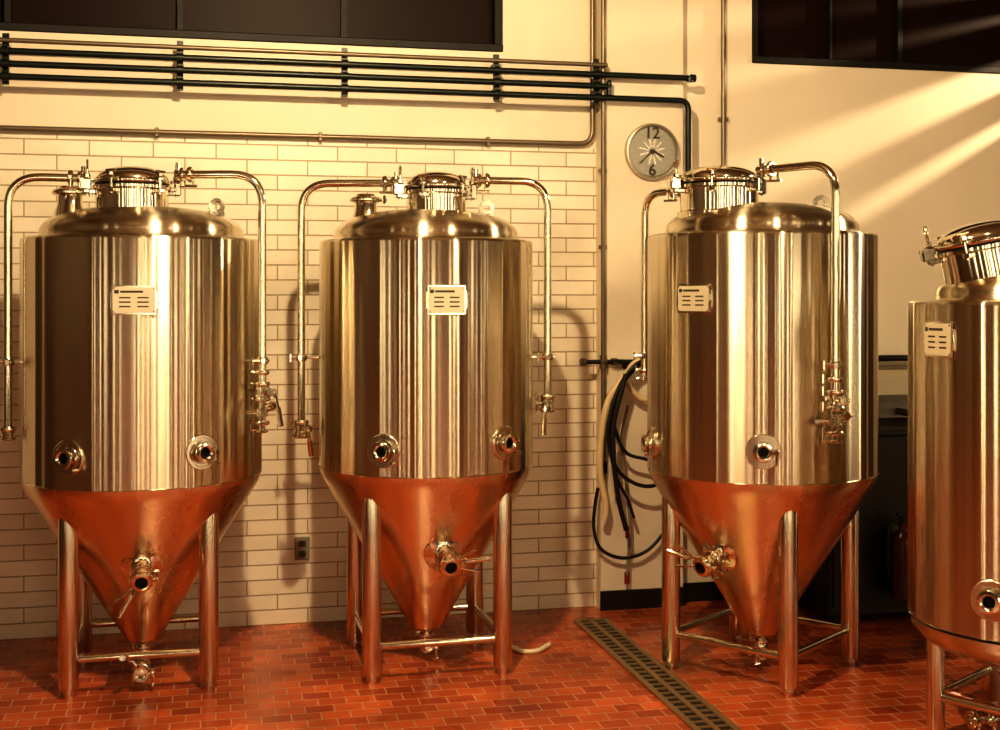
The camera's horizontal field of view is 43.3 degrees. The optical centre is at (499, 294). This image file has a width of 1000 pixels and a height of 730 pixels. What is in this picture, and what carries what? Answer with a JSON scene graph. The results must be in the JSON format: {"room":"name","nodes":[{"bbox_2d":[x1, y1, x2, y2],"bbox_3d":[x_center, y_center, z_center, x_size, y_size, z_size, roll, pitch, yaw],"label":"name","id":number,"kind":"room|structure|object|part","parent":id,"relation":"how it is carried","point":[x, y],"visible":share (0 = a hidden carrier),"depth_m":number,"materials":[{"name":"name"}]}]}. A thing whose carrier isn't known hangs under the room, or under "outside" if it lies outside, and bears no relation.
{"room":"processing plant","nodes":[
{"label":"processing plant","id":0,"kind":"room"},
{"bbox_2d":[0,0,999,639],"bbox_3d":[0.522,-0.400,6.781,9.200,4.100,0.200,0,0,-13],"label":"wall","id":1,"kind":"structure","parent":0,"point":[908,151],"depth_m":6.52,"materials":[{"name":"cream plaster"},{"name":"white glazed ceramic tile"},{"name":"grout"}]},
{"bbox_2d":[0,0,502,51],"bbox_3d":[-1.582,-1.732,6.266,3.248,0.935,0.140,0,0,-13],"label":"window","id":2,"kind":"structure","parent":1,"relation":"in","point":[8,24],"depth_m":6.39,"materials":[{"name":"black glass"}]},
{"bbox_3d":[-1.591,-1.738,6.304,3.248,0.925,0.010,0,0,-13],"label":"glass pane","id":3,"kind":"part","parent":2,"relation":"part of","materials":[{"name":"black glass"}]},
{"bbox_2d":[0,0,594,145],"bbox_3d":[-1.716,-1.606,6.152,4.538,1.668,0.043,0,0,-13],"label":"conduit","id":4,"kind":"object","parent":1,"relation":"attached to","point":[487,141],"visible":1,"depth_m":6.34,"materials":[{"name":"silver"}]},
{"bbox_2d":[295,536,309,559],"bbox_3d":[-0.993,1.272,6.326,0.075,0.115,0.021,0,0,-13],"label":"wall outlet","id":5,"kind":"object","parent":1,"relation":"attached to","point":[302,544],"visible":1,"depth_m":6.32,"materials":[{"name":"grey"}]},
{"bbox_2d":[0,33,696,172],"bbox_3d":[-1.448,-0.910,6.155,5.061,0.640,0.149,0,0,-13],"label":"pipes","id":6,"kind":"object","parent":1,"relation":"attached to","point":[5,49],"visible":1,"depth_m":6.23,"materials":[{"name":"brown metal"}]},
{"bbox_2d":[683,581,724,601],"bbox_3d":[2.996,1.600,7.227,4.178,0.100,0.014,0,0,-13],"label":"baseboard","id":7,"kind":"structure","parent":1,"relation":"attached to","point":[694,591],"depth_m":6.79,"materials":[{"name":"black"}]},
{"bbox_2d":[718,0,728,164],"bbox_3d":[1.210,-1.515,6.804,0.070,1.850,0.058,0,0,-13],"label":"pipe","id":8,"kind":"object","parent":1,"relation":"attached to","point":[723,119],"visible":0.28,"depth_m":6.80,"materials":[{"name":"silver"}]},
{"bbox_2d":[752,0,999,73],"bbox_3d":[2.262,-1.732,7.132,1.850,0.935,0.140,0,0,-13],"label":"window","id":9,"kind":"structure","parent":1,"relation":"in","point":[897,63],"depth_m":7.12,"materials":[{"name":"black glass"}]},
{"bbox_3d":[2.254,-1.738,7.171,1.850,0.925,0.010,0,0,-13],"label":"glass pane","id":10,"kind":"part","parent":9,"relation":"part of","materials":[{"name":"black glass"}]},
{"bbox_2d":[878,355,907,415],"bbox_3d":[2.263,0.500,6.896,0.750,0.340,0.320,0,0,-13],"label":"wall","id":11,"kind":"structure","parent":1,"relation":"attached to","point":[892,379],"depth_m":6.71,"materials":[{"name":"paint"}]},
{"bbox_2d":[0,600,999,729],"bbox_3d":[1.577,1.700,2.098,9.200,0.100,9.800,0,0,-13],"label":"floor","id":12,"kind":"structure","parent":0,"point":[297,676],"depth_m":5.39,"materials":[{"name":"ceramic"}]},
{"bbox_2d":[0,159,283,698],"bbox_3d":[-1.569,0.539,5.494,1.159,2.223,1.025,0,0,-16],"label":"tank","id":13,"kind":"object","parent":12,"relation":"on","point":[144,390],"visible":1,"depth_m":5.13,"materials":[{"name":"metal"}]},
{"bbox_3d":[-1.770,1.250,5.168,0.082,0.800,0.082,0,0,-16],"label":"leg","id":14,"kind":"part","parent":13,"relation":"part of","materials":[{"name":"metal"}]},
{"bbox_3d":[-1.893,1.250,5.715,0.082,0.800,0.082,0,0,-16],"label":"leg","id":15,"kind":"part","parent":13,"relation":"part of","materials":[{"name":"metal"}]},
{"bbox_3d":[-1.574,-0.507,5.394,0.332,0.085,0.332,0,0,-22],"label":"manway lid","id":16,"kind":"part","parent":13,"relation":"part of","materials":[{"name":"silver metal"}]},
{"bbox_3d":[-1.223,1.250,5.291,0.082,0.800,0.082,0,0,-16],"label":"leg","id":17,"kind":"part","parent":13,"relation":"part of","materials":[{"name":"metal"}]},
{"bbox_2d":[289,165,554,683],"bbox_3d":[-0.321,0.539,5.682,1.018,2.223,0.991,0,0,37],"label":"tank","id":18,"kind":"object","parent":12,"relation":"on","point":[426,356],"visible":1,"depth_m":5.34,"materials":[{"name":"metal"}]},
{"bbox_3d":[-0.679,1.250,5.917,0.082,0.800,0.082,0,0,-3],"label":"leg","id":19,"kind":"part","parent":18,"relation":"part of","materials":[{"name":"metal"}]},
{"bbox_3d":[-0.546,1.250,5.360,0.082,0.800,0.082,0,0,-3],"label":"leg","id":20,"kind":"part","parent":18,"relation":"part of","materials":[{"name":"metal"}]},
{"bbox_2d":[415,629,438,658],"bbox_3d":[-0.329,1.571,5.691,0.068,0.111,0.156,0,0,-22],"label":"outlet","id":21,"kind":"object","parent":18,"relation":"attached to","point":[423,633],"depth_m":5.68,"materials":[{"name":"metal"}]},
{"bbox_3d":[-0.284,-0.507,5.628,0.290,0.085,0.290,0,0,-15],"label":"manway lid","id":22,"kind":"part","parent":18,"relation":"part of","materials":[{"name":"silver metal"}]},
{"bbox_3d":[-0.122,1.250,6.050,0.082,0.800,0.082,0,0,-3],"label":"leg","id":23,"kind":"part","parent":18,"relation":"part of","materials":[{"name":"metal"}]},
{"bbox_3d":[0.011,1.250,5.493,0.082,0.800,0.082,0,0,-3],"label":"leg","id":24,"kind":"part","parent":18,"relation":"part of","materials":[{"name":"metal"}]},
{"bbox_2d":[512,642,550,653],"bbox_3d":[0.155,1.638,5.837,0.198,0.022,0.105,0,0,-17],"label":"hose offcut","id":25,"kind":"object","parent":12,"relation":"on","point":[547,645],"visible":0.99,"depth_m":5.80,"materials":[{"name":"beige plastic"}]},
{"bbox_2d":[573,618,741,729],"bbox_3d":[1.021,1.645,3.879,0.175,0.009,5.140,0,0,-13],"label":"drain","id":26,"kind":"object","parent":12,"relation":"on","point":[697,713],"visible":1,"depth_m":5.40,"materials":[{"name":"black metal"}]},
{"bbox_2d":[633,158,878,696],"bbox_3d":[1.117,0.531,5.576,1.081,2.238,1.072,0,0,12],"label":"tank","id":27,"kind":"object","parent":12,"relation":"on","point":[758,355],"visible":1,"depth_m":5.21,"materials":[{"name":"metal"}]},
{"bbox_3d":[0.756,1.250,5.572,0.082,0.800,0.082,0,0,12],"label":"leg","id":28,"kind":"part","parent":27,"relation":"part of","materials":[{"name":"metal"}]},
{"bbox_3d":[0.959,-0.522,5.519,0.368,0.085,0.368,0,0,-14],"label":"manway lid","id":29,"kind":"part","parent":27,"relation":"part of","materials":[{"name":"silver metal"}]},
{"bbox_3d":[1.132,1.250,6.004,0.082,0.800,0.082,0,0,12],"label":"leg","id":30,"kind":"part","parent":27,"relation":"part of","materials":[{"name":"metal"}]},
{"bbox_2d":[747,634,768,665],"bbox_3d":[1.142,1.571,5.584,0.098,0.111,0.148,0,0,12],"label":"outlet","id":31,"kind":"object","parent":27,"relation":"attached to","point":[761,641],"depth_m":5.57,"materials":[{"name":"metal"}]},
{"bbox_3d":[1.188,1.250,5.196,0.082,0.800,0.082,0,0,12],"label":"leg","id":32,"kind":"part","parent":27,"relation":"part of","materials":[{"name":"metal"}]},
{"bbox_3d":[1.564,1.250,5.628,0.082,0.800,0.082,0,0,12],"label":"leg","id":33,"kind":"part","parent":27,"relation":"part of","materials":[{"name":"metal"}]},
{"bbox_2d":[798,417,908,623],"bbox_3d":[2.146,1.163,6.625,1.240,0.975,0.598,0,0,-13],"label":"base cabinet","id":34,"kind":"object","parent":12,"relation":"on","point":[888,497],"visible":0.16,"depth_m":6.30,"materials":[{"name":"black"}]},
{"bbox_2d":[886,512,907,601],"bbox_3d":[1.984,1.286,6.225,0.140,0.428,0.152,0,0,24],"label":"fire extinguisher","id":35,"kind":"object","parent":34,"relation":"attached to","point":[896,535],"visible":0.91,"depth_m":6.17,"materials":[{"name":"red metal"}]},
{"bbox_2d":[907,219,999,729],"bbox_3d":[1.962,0.658,4.680,0.856,1.983,0.900,0,0,23],"label":"tank","id":36,"kind":"object","parent":12,"relation":"on","point":[954,336],"visible":1,"depth_m":4.51,"materials":[{"name":"metal"}]},
{"bbox_3d":[1.625,1.430,4.700,0.066,0.440,0.066,0,0,23],"label":"leg","id":37,"kind":"part","parent":36,"relation":"part of","materials":[{"name":"metal"}]},
{"bbox_3d":[1.783,-0.229,4.680,0.346,0.085,0.346,-12,-1,5],"label":"manway lid","id":38,"kind":"part","parent":36,"relation":"part of","materials":[{"name":"silver metal"}]},
{"bbox_3d":[1.970,1.430,5.045,0.066,0.440,0.066,0,0,23],"label":"leg","id":39,"kind":"part","parent":36,"relation":"part of","materials":[{"name":"metal"}]},
{"bbox_2d":[596,0,682,608],"bbox_3d":[0.741,-0.400,6.686,0.456,4.100,0.079,0,0,-13],"label":"pilaster","id":40,"kind":"object","parent":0,"point":[643,36],"visible":0.67,"depth_m":6.64,"materials":[{"name":"beige paint"}]},
{"bbox_2d":[579,0,661,583],"bbox_3d":[0.664,-0.465,6.546,0.478,3.950,0.170,0,0,-15],"label":"hose","id":41,"kind":"object","parent":40,"relation":"attached to","point":[608,432],"visible":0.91,"depth_m":6.56,"materials":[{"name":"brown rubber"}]},
{"bbox_2d":[624,123,678,179],"bbox_3d":[0.802,-0.756,6.642,0.300,0.300,0.034,0,0,-13],"label":"wall clock","id":42,"kind":"object","parent":40,"relation":"attached to","point":[651,150],"visible":0.99,"depth_m":6.64,"materials":[{"name":"silver"}]},
{"bbox_2d":[600,587,684,610],"bbox_3d":[0.752,1.600,6.640,0.464,0.100,0.015,0,0,-13],"label":"baseboard","id":43,"kind":"structure","parent":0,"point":[650,597],"depth_m":6.62,"materials":[{"name":"black"}]}
]}

